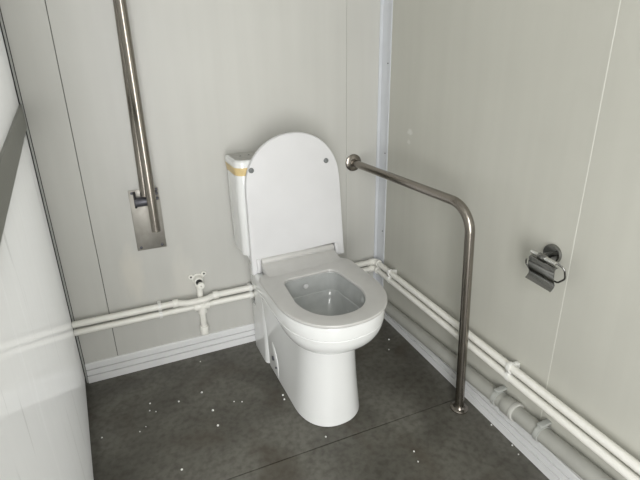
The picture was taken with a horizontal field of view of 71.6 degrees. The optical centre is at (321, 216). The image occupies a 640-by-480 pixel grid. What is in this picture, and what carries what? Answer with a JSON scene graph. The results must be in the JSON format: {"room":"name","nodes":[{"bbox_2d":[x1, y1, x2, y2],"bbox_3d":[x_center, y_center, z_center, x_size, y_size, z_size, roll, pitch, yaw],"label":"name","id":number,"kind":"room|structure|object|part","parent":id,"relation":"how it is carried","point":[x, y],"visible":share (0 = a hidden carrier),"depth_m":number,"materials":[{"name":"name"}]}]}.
{"room":"public restroom","nodes":[
{"label":"public restroom","id":0,"kind":"room"},
{"bbox_2d":[0,8,93,479],"bbox_3d":[-0.619,-0.240,0.781,0.044,2.347,1.400,-12,22,-27],"label":"wall","id":1,"kind":"structure","parent":0,"point":[45,432],"depth_m":0.91,"materials":[{"name":"grey"}]},
{"bbox_3d":[-0.628,-0.082,0.856,0.040,0.155,1.360,-12,22,-27],"label":"rail","id":2,"kind":"part","parent":1,"relation":"part of","materials":[{"name":"grey metal"}]},
{"bbox_2d":[0,0,379,363],"bbox_3d":[-0.694,-0.488,1.494,2.050,2.370,0.050,-9,21,-22],"label":"wall","id":3,"kind":"structure","parent":0,"point":[217,79],"depth_m":1.64,"materials":[{"name":"grey"}]},
{"bbox_2d":[113,0,166,250],"bbox_3d":[-0.628,-0.287,1.484,0.104,0.916,0.140,-9,21,-22],"label":"grab rail","id":4,"kind":"object","parent":3,"relation":"attached to","point":[145,205],"visible":1,"depth_m":1.48,"materials":[{"name":"metal"}]},
{"bbox_3d":[-0.649,0.012,1.658,0.104,0.237,0.004,-9,21,-21],"label":"mounting plate","id":5,"kind":"part","parent":4,"relation":"part of","materials":[{"name":"metal"}]},
{"bbox_2d":[157,300,162,317],"bbox_3d":[-0.642,0.369,1.764,0.014,0.068,0.045,-9,21,-22],"label":"clip","id":6,"kind":"object","parent":3,"relation":"attached to","point":[158,302],"visible":0.91,"depth_m":1.75,"materials":[{"name":"white plastic"}]},
{"bbox_2d":[85,323,255,382],"bbox_3d":[-0.328,0.523,1.980,1.293,0.086,0.012,-9,21,-22],"label":"baseboard","id":7,"kind":"structure","parent":3,"relation":"attached to","point":[107,368],"depth_m":1.85,"materials":[{"name":"white plastic"}]},
{"bbox_2d":[188,271,205,288],"bbox_3d":[-0.492,0.261,1.778,0.071,0.050,0.072,-9,21,-22],"label":"outlet","id":8,"kind":"object","parent":3,"relation":"attached to","point":[197,278],"visible":1,"depth_m":1.78,"materials":[{"name":"beige plastic"}]},
{"bbox_2d":[346,154,474,413],"bbox_3d":[0.321,0.215,1.747,0.075,0.800,0.749,-11,22,-27],"label":"grab rail","id":9,"kind":"object","parent":3,"relation":"attached to","point":[353,162],"visible":1,"depth_m":1.48,"materials":[{"name":"metal"}]},
{"bbox_2d":[85,319,548,479],"bbox_3d":[-0.152,1.026,0.745,2.050,0.030,2.600,-9,21,-22],"label":"floor","id":10,"kind":"structure","parent":0,"point":[405,401],"depth_m":1.52,"materials":[{"name":"grey concrete"}]},
{"bbox_2d":[225,132,386,426],"bbox_3d":[-0.034,0.196,1.599,0.413,0.950,0.672,-10,22,-24],"label":"toilet","id":11,"kind":"object","parent":10,"relation":"on","point":[313,306],"visible":1,"depth_m":1.61,"materials":[{"name":"white ceramic"}]},
{"bbox_3d":[-0.168,-0.223,1.668,0.361,0.030,0.150,-10,22,-24],"label":"cistern lid","id":12,"kind":"part","parent":11,"relation":"part of","materials":[{"name":"white ceramic"}]},
{"bbox_3d":[-0.092,-0.055,1.659,0.389,0.517,0.027,-10,22,-24],"label":"lid","id":13,"kind":"part","parent":11,"relation":"part of","materials":[{"name":"white plastic"}]},
{"bbox_3d":[0.008,0.236,1.525,0.373,0.036,0.485,-10,22,-24],"label":"seat","id":14,"kind":"part","parent":11,"relation":"part of","materials":[{"name":"plastic"}]},
{"bbox_2d":[285,273,364,315],"bbox_3d":[0.018,0.348,1.527,0.250,0.166,0.308,-10,22,-24],"label":"basin","id":15,"kind":"object","parent":11,"relation":"in","point":[327,294],"depth_m":1.64,"materials":[{"name":"ceramic"}]},
{"bbox_2d":[383,0,639,479],"bbox_3d":[0.773,-0.253,0.770,0.045,2.370,2.595,-9,21,-22],"label":"wall","id":16,"kind":"structure","parent":0,"point":[526,113],"depth_m":1.25,"materials":[{"name":"white"}]},
{"bbox_2d":[72,258,639,474],"bbox_3d":[0.012,0.566,1.140,1.298,0.033,1.737,-9,21,-22],"label":"supply pipe","id":17,"kind":"object","parent":16,"relation":"attached to","point":[633,463],"visible":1,"depth_m":1.58,"materials":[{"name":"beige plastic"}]},
{"bbox_2d":[247,282,252,297],"bbox_3d":[-0.306,0.315,1.897,0.014,0.068,0.045,-9,21,-22],"label":"clip","id":18,"kind":"object","parent":17,"relation":"attached to","point":[248,283],"visible":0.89,"depth_m":1.88,"materials":[{"name":"white plastic"}]},
{"bbox_2d":[74,265,639,479],"bbox_3d":[0.011,0.616,1.158,1.294,0.233,1.738,-9,21,-22],"label":"supply pipe","id":19,"kind":"object","parent":16,"relation":"attached to","point":[616,464],"visible":0.91,"depth_m":1.64,"materials":[{"name":"beige plastic"}]},
{"bbox_2d":[373,0,392,286],"bbox_3d":[0.257,-0.671,1.800,0.024,2.262,0.057,-9,21,-22],"label":"trim","id":20,"kind":"structure","parent":16,"relation":"attached to","point":[386,6],"depth_m":1.90,"materials":[{"name":"white plastic"}]},
{"bbox_2d":[387,269,396,282],"bbox_3d":[0.316,0.268,2.000,0.046,0.068,0.014,-9,21,-22],"label":"clip","id":21,"kind":"object","parent":16,"relation":"attached to","point":[388,270],"visible":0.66,"depth_m":1.99,"materials":[{"name":"white plastic"}]},
{"bbox_2d":[384,313,582,479],"bbox_3d":[0.774,0.814,1.120,0.012,0.086,2.550,-9,21,-22],"label":"baseboard","id":22,"kind":"structure","parent":16,"relation":"attached to","point":[552,467],"depth_m":1.47,"materials":[{"name":"white plastic"}]},
{"bbox_2d":[385,301,613,479],"bbox_3d":[0.495,0.630,1.361,0.302,0.156,1.701,-9,21,-22],"label":"drain pipe","id":23,"kind":"object","parent":16,"relation":"attached to","point":[515,411],"visible":0.65,"depth_m":1.39,"materials":[{"name":"grey plastic"}]},
{"bbox_2d":[490,385,506,405],"bbox_3d":[0.581,0.593,1.459,0.059,0.066,0.019,-9,21,-22],"label":"clamp","id":24,"kind":"object","parent":23,"relation":"attached to","point":[501,389],"visible":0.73,"depth_m":1.45,"materials":[{"name":"grey plastic"}]},
{"bbox_2d":[499,396,516,415],"bbox_3d":[0.600,0.609,1.417,0.058,0.060,0.040,-9,21,-21],"label":"socket","id":25,"kind":"object","parent":23,"relation":"attached to","point":[507,404],"depth_m":1.40,"materials":[{"name":"grey plastic"}]},
{"bbox_2d":[532,419,551,442],"bbox_3d":[0.648,0.635,1.308,0.059,0.066,0.019,-9,21,-22],"label":"clamp","id":26,"kind":"object","parent":23,"relation":"attached to","point":[541,425],"visible":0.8,"depth_m":1.30,"materials":[{"name":"grey plastic"}]},
{"bbox_2d":[504,361,519,380],"bbox_3d":[0.595,0.484,1.388,0.046,0.068,0.014,-9,21,-22],"label":"clip","id":27,"kind":"object","parent":16,"relation":"attached to","point":[516,363],"visible":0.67,"depth_m":1.38,"materials":[{"name":"white plastic"}]},
{"bbox_2d":[525,244,565,291],"bbox_3d":[0.604,0.132,1.185,0.073,0.096,0.124,-9,21,-22],"label":"toilet roll holder","id":28,"kind":"object","parent":16,"relation":"attached to","point":[542,268],"visible":1,"depth_m":1.18,"materials":[{"name":"silver metal"}]},
{"bbox_3d":[0.605,0.105,1.188,0.051,0.024,0.017,-19,26,-40],"label":"arm","id":29,"kind":"part","parent":28,"relation":"part of","materials":[{"name":"silver metal"}]}
]}

